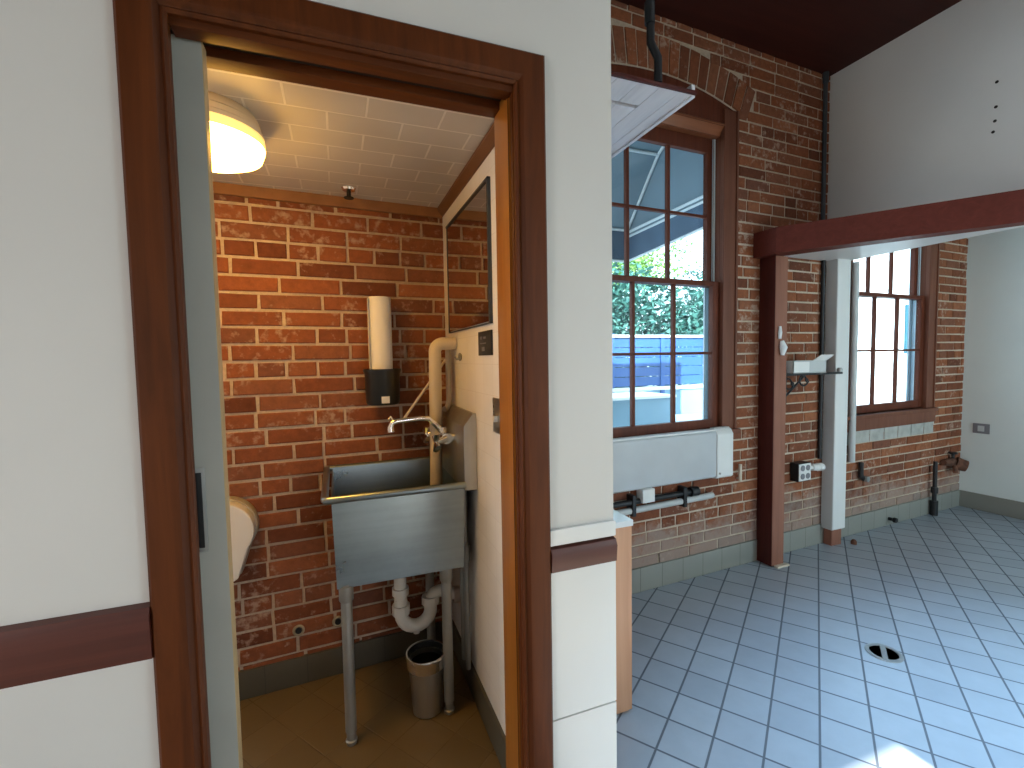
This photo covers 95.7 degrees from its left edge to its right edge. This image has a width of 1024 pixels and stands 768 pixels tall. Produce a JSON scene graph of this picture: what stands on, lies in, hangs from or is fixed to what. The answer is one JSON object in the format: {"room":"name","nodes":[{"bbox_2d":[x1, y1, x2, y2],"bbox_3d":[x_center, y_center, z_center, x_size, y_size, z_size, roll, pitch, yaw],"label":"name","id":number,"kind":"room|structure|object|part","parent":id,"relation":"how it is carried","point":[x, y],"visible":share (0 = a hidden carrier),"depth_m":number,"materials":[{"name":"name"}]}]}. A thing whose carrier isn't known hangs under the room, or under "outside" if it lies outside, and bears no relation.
{"room":"empty commercial kitchen","nodes":[
{"label":"empty commercial kitchen","id":0,"kind":"room"},
{"bbox_2d":[0,0,515,767],"bbox_3d":[-1.663,-0.282,0.624,3.550,3.450,0.130,-2,3,-21],"label":"wall","id":1,"kind":"structure","parent":0,"point":[73,536],"depth_m":0.88,"materials":[{"name":"white paint"}]},
{"bbox_2d":[0,602,152,688],"bbox_3d":[-2.004,0.547,0.453,2.733,0.113,0.024,-2,3,-21],"label":"trim","id":2,"kind":"structure","parent":1,"relation":"attached to","point":[56,647],"depth_m":0.89,"materials":[{"name":"brown wood"}]},
{"bbox_2d":[171,34,242,767],"bbox_3d":[-1.061,0.353,0.880,0.912,2.117,0.040,-2,3,-21],"label":"door","id":3,"kind":"structure","parent":1,"relation":"in","point":[189,60],"depth_m":1.00,"materials":[{"name":"grey paint"}]},
{"bbox_3d":[-0.686,0.274,1.001,0.047,0.185,0.005,-2,3,-21],"label":"flush pull","id":4,"kind":"part","parent":3,"relation":"part of","materials":[{"name":"black metal"}]},
{"bbox_2d":[112,0,553,767],"bbox_3d":[-0.315,0.289,1.082,0.888,2.214,0.023,-2,3,-21],"label":"trim","id":5,"kind":"structure","parent":1,"relation":"attached to","point":[141,27],"depth_m":0.95,"materials":[{"name":"red wood"}]},
{"bbox_2d":[169,16,523,767],"bbox_3d":[-0.342,0.322,1.155,0.746,2.140,0.134,-2,3,-21],"label":"trim","id":6,"kind":"structure","parent":1,"relation":"attached to","point":[227,49],"depth_m":1.19,"materials":[{"name":"red wood"}]},
{"bbox_2d":[551,520,615,546],"bbox_3d":[0.197,0.413,1.288,0.206,0.044,0.012,-2,3,-21],"label":"trim","id":7,"kind":"structure","parent":1,"relation":"attached to","point":[578,533],"depth_m":1.28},
{"bbox_2d":[551,561,616,767],"bbox_3d":[0.207,0.937,1.319,0.206,0.856,0.008,-2,3,-21],"label":"wall panel","id":8,"kind":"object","parent":1,"relation":"attached to","point":[583,600],"depth_m":1.31,"materials":[{"name":"white paint"}]},
{"bbox_2d":[551,536,617,572],"bbox_3d":[0.199,0.473,1.285,0.203,0.070,0.024,-2,3,-21],"label":"trim","id":9,"kind":"structure","parent":1,"relation":"attached to","point":[570,556],"depth_m":1.27,"materials":[{"name":"brown wood"}]},
{"bbox_2d":[207,68,493,207],"bbox_3d":[-0.975,-0.829,1.522,1.710,0.060,1.110,-2,3,-21],"label":"ceiling","id":10,"kind":"structure","parent":0,"point":[318,140],"depth_m":1.55,"materials":[{"name":"white tile"}]},
{"bbox_2d":[208,91,265,172],"bbox_3d":[-0.890,-0.723,1.351,0.304,0.136,0.304,-2,3,-21],"label":"ceiling lamp","id":11,"kind":"object","parent":10,"relation":"attached to","point":[237,138],"visible":0.41,"depth_m":1.30,"materials":[{"name":"beige glass"}]},
{"bbox_3d":[-0.889,-0.679,1.353,0.301,0.048,0.301,-2,3,-21],"label":"lamp shade","id":12,"kind":"part","parent":11,"relation":"part of","materials":[{"name":"beige glass"}]},
{"bbox_2d":[341,186,355,199],"bbox_3d":[-0.693,-0.808,1.967,0.060,0.041,0.060,-2,3,-21],"label":"sprinkler head","id":13,"kind":"object","parent":10,"relation":"attached to","point":[348,189],"visible":1,"depth_m":1.96},
{"bbox_2d":[442,147,505,735],"bbox_3d":[-0.053,-0.378,1.861,0.220,3.450,1.049,-2,3,-21],"label":"wall","id":14,"kind":"structure","parent":0,"point":[474,378],"depth_m":1.77,"materials":[{"name":"white paint"}]},
{"bbox_2d":[429,337,456,484],"bbox_3d":[-0.314,0.205,2.097,0.134,0.830,0.055,-2,3,-21],"label":"drain pipe","id":15,"kind":"object","parent":14,"relation":"attached to","point":[443,343],"visible":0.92,"depth_m":2.06,"materials":[{"name":"white plastic"}]},
{"bbox_2d":[442,350,450,411],"bbox_3d":[-0.303,-0.041,2.146,0.035,0.335,0.066,0,3,24],"label":"pipe","id":16,"kind":"object","parent":14,"relation":"attached to","point":[446,407],"visible":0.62,"depth_m":2.15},
{"bbox_2d":[454,353,461,360],"bbox_3d":[-0.236,-0.118,2.019,0.032,0.036,0.036,-2,3,-21],"label":"wall hook","id":17,"kind":"object","parent":14,"relation":"attached to","point":[459,358],"visible":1,"depth_m":2.01,"materials":[{"name":"silver metal"}]},
{"bbox_2d":[442,404,476,490],"bbox_3d":[-0.248,0.258,2.053,0.052,0.305,0.473,-2,3,-21],"label":"backsplash","id":18,"kind":"structure","parent":14,"relation":"attached to","point":[459,457],"depth_m":1.88,"materials":[{"name":"silver metal"}]},
{"bbox_2d":[437,123,494,216],"bbox_3d":[-0.172,-0.809,1.780,0.028,0.037,1.022,-2,3,-21],"label":"trim","id":19,"kind":"structure","parent":14,"relation":"attached to","point":[487,144],"depth_m":1.73,"materials":[{"name":"brown wood"}]},
{"bbox_2d":[446,176,492,332],"bbox_3d":[-0.188,-0.471,1.878,0.012,0.494,0.635,-2,3,-21],"label":"wall mirror","id":20,"kind":"object","parent":14,"relation":"attached to","point":[468,233],"visible":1,"depth_m":1.80,"materials":[{"name":"clear glass"}]},
{"bbox_2d":[452,619,505,767],"bbox_3d":[-0.129,1.286,1.901,0.015,0.125,1.004,-2,3,-21],"label":"baseboard","id":21,"kind":"structure","parent":14,"relation":"attached to","point":[496,734],"depth_m":1.84,"materials":[{"name":"tile"}]},
{"bbox_2d":[478,330,492,355],"bbox_3d":[-0.097,-0.148,1.677,0.008,0.088,0.155,-2,3,-21],"label":"wall sign","id":22,"kind":"object","parent":14,"relation":"attached to","point":[485,338],"visible":1,"depth_m":1.66,"materials":[{"name":"black plastic"}]},
{"bbox_2d":[493,397,499,433],"bbox_3d":[-0.054,0.109,1.575,0.018,0.120,0.090,-2,3,-21],"label":"switch plate","id":23,"kind":"object","parent":14,"relation":"attached to","point":[496,409],"visible":0.82,"depth_m":1.57,"materials":[{"name":"silver metal"}]},
{"bbox_2d":[516,0,612,528],"bbox_3d":[0.126,-0.350,1.299,0.276,3.450,0.130,-2,3,-21],"label":"wall pier","id":24,"kind":"object","parent":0,"point":[573,37],"visible":0.5,"depth_m":1.25,"materials":[{"name":"white paint"}]},
{"bbox_2d":[214,0,967,671],"bbox_3d":[1.301,-0.493,3.072,6.213,3.600,0.136,-2,3,-24],"label":"wall","id":25,"kind":"structure","parent":0,"point":[296,281],"depth_m":2.22,"materials":[{"name":"red brick"}]},
{"bbox_2d":[229,496,258,580],"bbox_3d":[-1.179,0.640,1.899,0.244,0.337,0.117,-2,3,-21],"label":"dispenser","id":26,"kind":"object","parent":25,"relation":"attached to","point":[244,518],"visible":0.38,"depth_m":1.87,"materials":[{"name":"white plastic"}]},
{"bbox_2d":[292,624,304,635],"bbox_3d":[-0.956,1.103,2.078,0.052,0.052,0.020,-2,3,-21],"label":"ring","id":27,"kind":"object","parent":25,"relation":"attached to","point":[300,629],"visible":1,"depth_m":2.07,"materials":[{"name":"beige metal"}]},
{"bbox_2d":[213,182,441,218],"bbox_3d":[-1.136,-0.795,1.905,1.735,0.045,0.020,-2,3,-24],"label":"trim","id":28,"kind":"structure","parent":25,"relation":"attached to","point":[219,188],"depth_m":2.03,"materials":[{"name":"brown wood"}]},
{"bbox_2d":[332,616,341,626],"bbox_3d":[-0.805,1.097,2.144,0.052,0.052,0.020,-2,3,-21],"label":"ring","id":29,"kind":"object","parent":25,"relation":"attached to","point":[336,621],"visible":0.77,"depth_m":2.14,"materials":[{"name":"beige metal"}]},
{"bbox_2d":[238,621,442,700],"bbox_3d":[-1.107,1.296,2.027,1.728,0.125,0.024,-2,3,-24],"label":"baseboard","id":30,"kind":"structure","parent":25,"relation":"attached to","point":[261,680],"depth_m":2.12,"materials":[{"name":"tile"}]},
{"bbox_2d":[363,368,400,405],"bbox_3d":[-0.587,0.012,2.104,0.166,0.162,0.171,-2,3,-21],"label":"wall holder","id":31,"kind":"object","parent":25,"relation":"attached to","point":[382,386],"visible":0.97,"depth_m":2.04,"materials":[{"name":"black plastic"}]},
{"bbox_2d":[367,296,392,368],"bbox_3d":[-0.593,-0.172,2.089,0.103,0.432,0.100,-2,3,-21],"label":"paper towel roll","id":32,"kind":"object","parent":31,"relation":"in","point":[378,307],"visible":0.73,"depth_m":2.04,"materials":[{"name":"white paper"}]},
{"bbox_2d":[387,354,453,452],"bbox_3d":[-0.342,0.071,2.053,0.262,0.418,0.348,1,4,29],"label":"faucet","id":33,"kind":"object","parent":25,"relation":"attached to","point":[441,436],"visible":0.94,"depth_m":2.00,"materials":[{"name":"silver metal"}]},
{"bbox_3d":[-0.417,0.179,2.013,0.245,0.082,0.031,-2,3,-21],"label":"spout","id":34,"kind":"part","parent":33,"relation":"part of","materials":[{"name":"silver metal"}]},
{"bbox_3d":[-0.378,0.232,2.155,0.065,0.087,0.087,-2,3,-21],"label":"handle","id":35,"kind":"part","parent":33,"relation":"part of","materials":[{"name":"silver metal"}]},
{"bbox_3d":[-0.381,0.004,2.100,0.014,0.288,0.297,1,4,37],"label":"brace rod","id":36,"kind":"part","parent":33,"relation":"part of","materials":[{"name":"metal"}]},
{"bbox_3d":[-0.296,0.243,1.938,0.065,0.087,0.087,-2,3,-21],"label":"handle","id":37,"kind":"part","parent":33,"relation":"part of","materials":[{"name":"silver metal"}]},
{"bbox_2d":[613,485,714,516],"bbox_3d":[0.625,0.712,2.723,1.502,0.155,0.075,-2,3,-24],"label":"pipe","id":38,"kind":"object","parent":25,"relation":"attached to","point":[647,495],"visible":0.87,"depth_m":2.82,"materials":[{"name":"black metal"}]},
{"bbox_2d":[613,426,732,493],"bbox_3d":[0.677,0.480,2.740,1.668,0.334,0.066,-2,3,-24],"label":"heater cover","id":39,"kind":"object","parent":25,"relation":"attached to","point":[652,460],"visible":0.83,"depth_m":2.84,"materials":[{"name":"white metal"}]},
{"bbox_2d":[611,64,739,437],"bbox_3d":[0.864,-0.754,2.862,1.334,2.209,0.185,-2,3,-24],"label":"window","id":40,"kind":"structure","parent":25,"relation":"in","point":[705,126],"depth_m":3.01,"materials":[{"name":"red wood"}]},
{"bbox_3d":[0.841,-1.106,2.879,1.070,0.960,0.036,-2,3,-24],"label":"sash","id":41,"kind":"part","parent":40,"relation":"part of","materials":[{"name":"red wood"}]},
{"bbox_3d":[0.878,-0.170,2.884,1.070,0.970,0.036,-2,3,-24],"label":"sash","id":42,"kind":"part","parent":40,"relation":"part of","materials":[{"name":"red wood"}]},
{"bbox_2d":[736,464,741,481],"bbox_3d":[1.536,0.598,3.138,0.022,0.115,0.041,-2,3,-21],"label":"pipe stub","id":43,"kind":"object","parent":25,"relation":"attached to","point":[739,477],"visible":1,"depth_m":3.12,"materials":[{"name":"white plastic"}]},
{"bbox_2d":[632,490,959,593],"bbox_3d":[2.047,1.153,3.410,4.682,0.150,0.022,-2,3,-24],"label":"baseboard","id":44,"kind":"structure","parent":25,"relation":"attached to","point":[648,577],"depth_m":3.24,"materials":[{"name":"grey tile"}]},
{"bbox_2d":[790,461,810,481],"bbox_3d":[2.099,0.635,3.371,0.135,0.133,0.071,-2,3,-24],"label":"outlet box","id":45,"kind":"object","parent":25,"relation":"attached to","point":[800,471],"visible":1,"depth_m":3.34,"materials":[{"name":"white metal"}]},
{"bbox_3d":[2.113,0.636,3.346,0.126,0.123,0.006,-2,3,-24],"label":"plate","id":46,"kind":"part","parent":45,"relation":"part of","materials":[{"name":"white plastic"}]},
{"bbox_2d":[811,463,825,470],"bbox_3d":[2.235,0.616,3.422,0.149,0.062,0.062,-2,3,-21],"label":"coupling","id":47,"kind":"object","parent":45,"relation":"attached to","point":[817,466],"visible":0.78,"depth_m":3.41,"materials":[{"name":"white plastic"}]},
{"bbox_2d":[817,260,825,458],"bbox_3d":[2.292,-0.175,3.434,0.028,1.470,0.028,-2,3,-21],"label":"conduit","id":48,"kind":"object","parent":25,"relation":"attached to","point":[823,262],"visible":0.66,"depth_m":3.42,"materials":[{"name":"metal"}]},
{"bbox_2d":[821,71,828,219],"bbox_3d":[2.253,-1.637,3.346,0.040,1.180,0.040,-2,3,-21],"label":"conduit","id":49,"kind":"object","parent":25,"relation":"attached to","point":[825,76],"visible":0.83,"depth_m":3.33,"materials":[{"name":"black metal"}]},
{"bbox_2d":[848,262,859,462],"bbox_3d":[2.628,-0.160,3.566,0.048,1.534,0.047,-2,3,-21],"label":"conduit pipe","id":50,"kind":"object","parent":25,"relation":"attached to","point":[855,265],"visible":1,"depth_m":3.55,"materials":[{"name":"white metal"}]},
{"bbox_2d":[858,462,869,481],"bbox_3d":[2.789,0.698,3.678,0.086,0.156,0.049,-2,3,-21],"label":"fitting","id":51,"kind":"object","parent":25,"relation":"attached to","point":[861,476],"visible":1,"depth_m":3.66,"materials":[{"name":"black metal"}]},
{"bbox_2d":[888,517,897,522],"bbox_3d":[3.170,1.129,3.860,0.044,0.044,0.060,-2,3,-21],"label":"door stop","id":52,"kind":"object","parent":25,"relation":"attached to","point":[895,520],"visible":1,"depth_m":3.84,"materials":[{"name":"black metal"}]},
{"bbox_2d":[847,243,939,432],"bbox_3d":[3.088,-0.799,3.839,1.334,2.304,0.185,-2,3,-24],"label":"window","id":53,"kind":"structure","parent":25,"relation":"in","point":[921,349],"depth_m":4.02,"materials":[{"name":"red wood"}]},
{"bbox_3d":[3.065,-1.198,3.854,1.070,0.960,0.036,-2,3,-24],"label":"sash","id":54,"kind":"part","parent":53,"relation":"part of","materials":[{"name":"red wood"}]},
{"bbox_3d":[3.102,-0.262,3.858,1.070,0.970,0.036,-2,3,-24],"label":"sash","id":55,"kind":"part","parent":53,"relation":"part of","materials":[{"name":"red wood"}]},
{"bbox_2d":[930,461,938,515],"bbox_3d":[3.731,0.921,4.093,0.056,0.480,0.056,-2,3,-21],"label":"pipe","id":56,"kind":"object","parent":25,"relation":"attached to","point":[934,489],"visible":1,"depth_m":4.08,"materials":[{"name":"metal"}]},
{"bbox_2d":[940,452,968,472],"bbox_3d":[3.997,0.713,4.177,0.246,0.183,0.144,-2,3,-21],"label":"valve","id":57,"kind":"object","parent":25,"relation":"attached to","point":[960,464],"visible":1,"depth_m":4.16,"materials":[{"name":"metal"}]},
{"bbox_3d":[4.007,0.654,4.212,0.068,0.070,0.067,-2,3,-21],"label":"handle","id":58,"kind":"part","parent":57,"relation":"part of","materials":[{"name":"black metal"}]},
{"bbox_2d":[240,506,1023,767],"bbox_3d":[0.610,1.352,2.064,8.700,0.050,2.700,-2,3,-21],"label":"floor","id":59,"kind":"structure","parent":0,"point":[755,664],"depth_m":2.07,"materials":[{"name":"grey tile"}]},
{"bbox_2d":[320,404,476,746],"bbox_3d":[-0.491,0.731,1.995,0.580,1.235,0.510,-2,3,-21],"label":"utility sink","id":60,"kind":"object","parent":59,"relation":"on","point":[389,521],"visible":0.91,"depth_m":1.81,"materials":[{"name":"silver metal"}]},
{"bbox_2d":[339,586,353,603],"bbox_3d":[-0.619,0.779,1.731,0.052,0.059,0.052,-2,3,-21],"label":"socket","id":61,"kind":"object","parent":60,"relation":"attached to","point":[346,593],"depth_m":1.71,"materials":[{"name":"silver metal"}]},
{"bbox_3d":[-0.614,1.054,1.746,0.044,0.622,0.044,-2,3,-21],"label":"leg","id":62,"kind":"part","parent":60,"relation":"part of","materials":[{"name":"silver metal"}]},
{"bbox_2d":[331,460,464,589],"bbox_3d":[-0.499,0.561,1.985,0.497,0.352,0.460,-2,3,-21],"label":"basin","id":63,"kind":"object","parent":60,"relation":"in","point":[391,538],"depth_m":1.79,"materials":[{"name":"silver metal"}]},
{"bbox_2d":[392,577,460,633],"bbox_3d":[-0.364,0.911,2.048,0.327,0.357,0.072,-2,3,-21],"label":"trap","id":64,"kind":"object","parent":60,"relation":"attached to","point":[400,590],"visible":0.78,"depth_m":2.01,"materials":[{"name":"white plastic"}]},
{"bbox_3d":[-0.298,0.935,2.074,0.187,0.084,0.051,-2,3,-21],"label":"trap arm","id":65,"kind":"part","parent":64,"relation":"part of","materials":[{"name":"white plastic"}]},
{"bbox_3d":[-0.396,1.023,2.245,0.044,0.622,0.044,-2,3,-21],"label":"leg","id":66,"kind":"part","parent":60,"relation":"part of","materials":[{"name":"silver metal"}]},
{"bbox_2d":[440,569,452,582],"bbox_3d":[-0.267,0.765,1.876,0.052,0.059,0.052,-2,3,-21],"label":"socket","id":67,"kind":"object","parent":60,"relation":"attached to","point":[446,576],"depth_m":1.85,"materials":[{"name":"silver metal"}]},
{"bbox_3d":[-0.262,1.040,1.891,0.044,0.622,0.044,-2,3,-21],"label":"leg","id":68,"kind":"part","parent":60,"relation":"part of","materials":[{"name":"silver metal"}]},
{"bbox_2d":[460,567,465,659],"bbox_3d":[-0.230,0.818,2.019,0.061,0.790,0.044,-2,3,-21],"label":"supply pipe","id":69,"kind":"object","parent":60,"relation":"attached to","point":[461,568],"visible":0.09,"depth_m":2.02,"materials":[{"name":"silver metal"}]},
{"bbox_2d":[464,491,470,669],"bbox_3d":[-0.205,0.817,1.954,0.061,0.800,0.044,-2,3,-21],"label":"supply pipe","id":70,"kind":"object","parent":60,"relation":"attached to","point":[466,544],"visible":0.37,"depth_m":1.95,"materials":[{"name":"silver metal"}]},
{"bbox_2d":[405,639,443,718],"bbox_3d":[-0.353,1.227,1.923,0.168,0.248,0.168,-2,3,-21],"label":"trash can","id":71,"kind":"object","parent":59,"relation":"on","point":[424,658],"visible":0.94,"depth_m":1.87,"materials":[{"name":"silver metal"}]},
{"bbox_2d":[613,509,632,713],"bbox_3d":[0.217,0.932,2.096,0.348,0.800,0.623,-2,3,-21],"label":"base cabinet","id":72,"kind":"object","parent":59,"relation":"on","point":[624,524],"visible":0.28,"depth_m":1.85,"materials":[{"name":"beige wood"}]},
{"bbox_2d":[613,509,632,527],"bbox_3d":[0.210,0.544,2.075,0.348,0.024,0.623,-2,3,-21],"label":"countertop","id":73,"kind":"structure","parent":72,"relation":"on","point":[621,520],"depth_m":1.84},
{"bbox_2d":[757,255,789,567],"bbox_3d":[1.791,0.198,3.160,0.135,2.094,0.152,-2,3,-21],"label":"post","id":74,"kind":"object","parent":59,"relation":"on","point":[773,269],"visible":1,"depth_m":3.13,"materials":[{"name":"brown wood"}]},
{"bbox_3d":[1.842,1.239,3.165,0.110,0.012,0.030,-2,3,-21],"label":"foot plate","id":75,"kind":"part","parent":74,"relation":"part of","materials":[{"name":"silver metal"}]},
{"bbox_2d":[778,326,787,354],"bbox_3d":[1.792,-0.285,3.063,0.060,0.192,0.048,-2,3,-21],"label":"rag","id":76,"kind":"object","parent":74,"relation":"hanging from","point":[783,347],"visible":1,"depth_m":3.06,"materials":[{"name":"white fabric"}]},
{"bbox_2d":[786,368,842,396],"bbox_3d":[2.115,-0.017,3.262,0.589,0.300,0.052,-2,3,-21],"label":"shelf bracket","id":77,"kind":"object","parent":74,"relation":"attached to","point":[839,370],"visible":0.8,"depth_m":3.21,"materials":[{"name":"black metal"}]},
{"bbox_2d":[786,354,833,373],"bbox_3d":[2.025,-0.138,3.194,0.350,0.126,0.145,-2,3,-21],"label":"storage box","id":78,"kind":"object","parent":77,"relation":"on","point":[818,365],"visible":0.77,"depth_m":3.15,"materials":[{"name":"grey paint"}]},
{"bbox_2d":[753,189,1023,258],"bbox_3d":[2.709,-0.901,2.282,2.744,0.164,0.142,1,4,37],"label":"beam","id":79,"kind":"structure","parent":74,"relation":"on","point":[1003,209],"depth_m":2.63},
{"bbox_2d":[821,259,850,545],"bbox_3d":[2.419,0.150,3.468,0.140,2.134,0.089,-2,3,-21],"label":"column","id":80,"kind":"structure","parent":59,"relation":"on","point":[838,271],"depth_m":3.43,"materials":[{"name":"grey paint"}]},
{"bbox_2d":[851,539,856,544],"bbox_3d":[2.591,1.196,3.514,0.040,0.035,0.038,-2,3,-21],"label":"bolt","id":81,"kind":"object","parent":59,"relation":"on","point":[853,541],"visible":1,"depth_m":3.50,"materials":[{"name":"metal"}]},
{"bbox_2d":[864,643,903,662],"bbox_3d":[1.794,1.295,2.236,0.150,0.006,0.150,-2,3,-21],"label":"floor drain","id":82,"kind":"object","parent":59,"relation":"on","point":[882,652],"visible":1,"depth_m":2.23,"materials":[{"name":"silver metal"}]},
{"bbox_2d":[616,0,961,75],"bbox_3d":[1.187,-2.084,0.187,8.700,0.100,6.100,-2,3,-21],"label":"ceiling","id":83,"kind":"structure","parent":0,"point":[820,36],"depth_m":2.81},
{"bbox_2d":[644,0,661,81],"bbox_3d":[0.548,-1.645,1.797,0.076,0.914,0.040,-2,3,-21],"label":"ceiling pipe","id":84,"kind":"object","parent":83,"relation":"hanging from","point":[649,5],"visible":0.92,"depth_m":1.80,"materials":[{"name":"black metal"}]},
{"bbox_2d":[611,71,696,158],"bbox_3d":[0.324,-1.191,2.049,0.667,0.050,0.632,-2,3,-21],"label":"ceiling panel","id":85,"kind":"object","parent":84,"relation":"hanging from","point":[638,104],"visible":0.39,"depth_m":1.95,"materials":[{"name":"white wood"}]},
{"bbox_2d":[826,0,1023,218],"bbox_3d":[3.351,-1.483,0.872,0.152,1.250,5.492,-2,3,-21],"label":"wall","id":86,"kind":"structure","parent":0,"point":[934,113],"depth_m":2.79,"materials":[{"name":"grey paint"}]},
{"bbox_2d":[788,225,1023,260],"bbox_3d":[2.321,-0.900,2.643,0.870,0.073,1.482,-2,3,-21],"label":"ceiling","id":87,"kind":"structure","parent":86,"relation":"attached to","point":[852,253],"depth_m":3.03,"materials":[{"name":"white paint"}]},
{"bbox_2d":[958,227,1023,501],"bbox_3d":[5.296,-0.469,1.866,0.148,3.450,5.900,-2,3,-24],"label":"wall","id":88,"kind":"structure","parent":0,"point":[993,375],"depth_m":4.08,"materials":[{"name":"paint"}]},
{"bbox_2d":[973,423,989,433],"bbox_3d":[4.231,0.402,4.181,0.010,0.090,0.115,-2,3,-24],"label":"wall plate","id":89,"kind":"object","parent":88,"relation":"attached to","point":[977,427],"visible":1,"depth_m":4.18,"materials":[{"name":"grey paint"}]},
{"bbox_2d":[978,426,983,431],"bbox_3d":[4.228,0.402,4.180,0.003,0.050,0.045,-2,3,-24],"label":"socket","id":90,"kind":"object","parent":89,"relation":"attached to","point":[980,428],"depth_m":4.18,"materials":[{"name":"grey paint"}]},
{"bbox_2d":[959,490,1023,519],"bbox_3d":[4.569,1.107,3.474,0.017,0.150,1.888,-2,3,-24],"label":"baseboard","id":91,"kind":"structure","parent":88,"relation":"attached to","point":[991,504],"depth_m":4.12,"materials":[{"name":"grey tile"}]},
{"label":"outside","id":92,"kind":"structure","parent":0,"visible":0},
{"bbox_2d":[623,367,905,404],"bbox_3d":[-6.410,-0.100,31.154,70.000,0.100,57.250,-2,3,-21],"label":"ground","id":93,"kind":"structure","parent":92,"point":[623,367],"depth_m":13.74,"materials":[{"name":"grey concrete"}]},
{"bbox_2d":[612,262,645,316],"bbox_3d":[1.662,-1.141,11.409,3.188,3.864,2.542,-2,3,-21],"label":"tree","id":94,"kind":"object","parent":93,"relation":"on","point":[616,271],"visible":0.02,"depth_m":11.08,"materials":[{"name":"green plant"}]},
{"bbox_2d":[613,391,676,426],"bbox_3d":[1.368,0.616,6.202,1.450,0.935,0.720,-2,3,-21],"label":"patio table","id":95,"kind":"object","parent":93,"relation":"on","point":[650,407],"visible":0.32,"depth_m":5.97,"materials":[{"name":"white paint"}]},
{"bbox_2d":[612,239,697,387],"bbox_3d":[3.376,-2.465,14.450,4.401,6.110,3.328,-2,3,-23],"label":"tree","id":96,"kind":"object","parent":93,"relation":"on","point":[643,260],"visible":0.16,"depth_m":13.94,"materials":[{"name":"green plant"}]},
{"bbox_2d":[612,334,702,413],"bbox_3d":[2.075,0.084,7.760,5.050,1.840,0.120,-2,3,-21],"label":"fence","id":97,"kind":"object","parent":93,"relation":"on","point":[688,401],"visible":0.16,"depth_m":7.90,"materials":[{"name":"paint"}]},
{"bbox_3d":[1.627,0.101,7.602,0.080,1.840,0.080,-2,3,-21],"label":"fence post","id":98,"kind":"part","parent":97,"relation":"part of","materials":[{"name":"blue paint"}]},
{"bbox_3d":[2.075,-0.364,7.744,0.950,0.798,0.030,-2,3,-21],"label":"board panel","id":99,"kind":"part","parent":97,"relation":"part of","materials":[{"name":"blue paint"}]},
{"bbox_3d":[2.091,0.543,7.794,0.950,0.840,0.030,-2,3,-21],"label":"panel","id":100,"kind":"part","parent":97,"relation":"part of","materials":[{"name":"white paint"}]},
{"bbox_3d":[2.060,-0.794,7.712,5.050,0.040,0.120,-2,3,-21],"label":"cap rail","id":101,"kind":"part","parent":97,"relation":"part of","materials":[{"name":"white paint"}]},
{"bbox_3d":[2.075,0.084,7.760,5.050,0.060,0.100,-2,3,-21],"label":"rail","id":102,"kind":"part","parent":97,"relation":"part of","materials":[{"name":"white paint"}]},
{"bbox_3d":[2.563,0.065,7.955,0.080,1.840,0.080,-2,3,-21],"label":"fence post","id":103,"kind":"part","parent":97,"relation":"part of","materials":[{"name":"blue paint"}]},
{"bbox_3d":[3.026,0.508,8.147,0.950,0.840,0.030,-2,3,-21],"label":"panel","id":104,"kind":"part","parent":97,"relation":"part of","materials":[{"name":"white paint"}]},
{"bbox_3d":[3.010,-0.400,8.097,0.950,0.798,0.030,-2,3,-21],"label":"board panel","id":105,"kind":"part","parent":97,"relation":"part of","materials":[{"name":"blue paint"}]},
{"bbox_2d":[612,266,702,391],"bbox_3d":[2.464,-0.825,9.123,5.461,3.464,1.875,-1,3,-6],"label":"hedge","id":106,"kind":"object","parent":93,"relation":"on","point":[620,322],"visible":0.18,"depth_m":9.19,"materials":[{"name":"green plant"}]},
{"bbox_2d":[675,414,702,421],"bbox_3d":[2.686,0.776,6.623,1.160,0.565,1.160,-2,3,-21],"label":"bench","id":107,"kind":"object","parent":93,"relation":"on","point":[678,417],"visible":0.2,"depth_m":6.76,"materials":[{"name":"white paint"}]},
{"bbox_2d":[679,266,702,332],"bbox_3d":[5.564,-1.266,12.809,2.624,3.827,2.697,-2,3,-21],"label":"tree","id":108,"kind":"object","parent":93,"relation":"on","point":[700,298],"visible":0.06,"depth_m":12.30,"materials":[{"name":"green plant"}]},
{"bbox_2d":[853,249,909,402],"bbox_3d":[13.174,-2.880,15.532,12.200,6.520,2.050,-2,3,-21],"label":"building","id":109,"kind":"structure","parent":93,"relation":"on","point":[878,277],"depth_m":13.73,"materials":[{"name":"white paint"}]},
{"bbox_2d":[904,305,907,352],"bbox_3d":[12.191,-1.675,14.148,0.600,1.460,0.050,-2,3,-21],"label":"shutter","id":110,"kind":"object","parent":109,"relation":"hanging from","point":[905,306],"depth_m":14.04,"materials":[{"name":"teal paint"}]},
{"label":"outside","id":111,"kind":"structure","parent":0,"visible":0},
{"bbox_2d":[611,141,702,261],"bbox_3d":[0.188,-1.642,3.459,2.308,1.132,1.041,-2,3,-21],"label":"awning","id":112,"kind":"object","parent":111,"point":[646,160],"visible":0.16,"depth_m":3.90,"materials":[{"name":"blue fabric"}]},
{"bbox_3d":[1.265,-1.793,3.849,0.008,0.890,1.020,-2,3,-21],"label":"panel","id":113,"kind":"part","parent":112,"relation":"part of","materials":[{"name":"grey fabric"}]}
]}

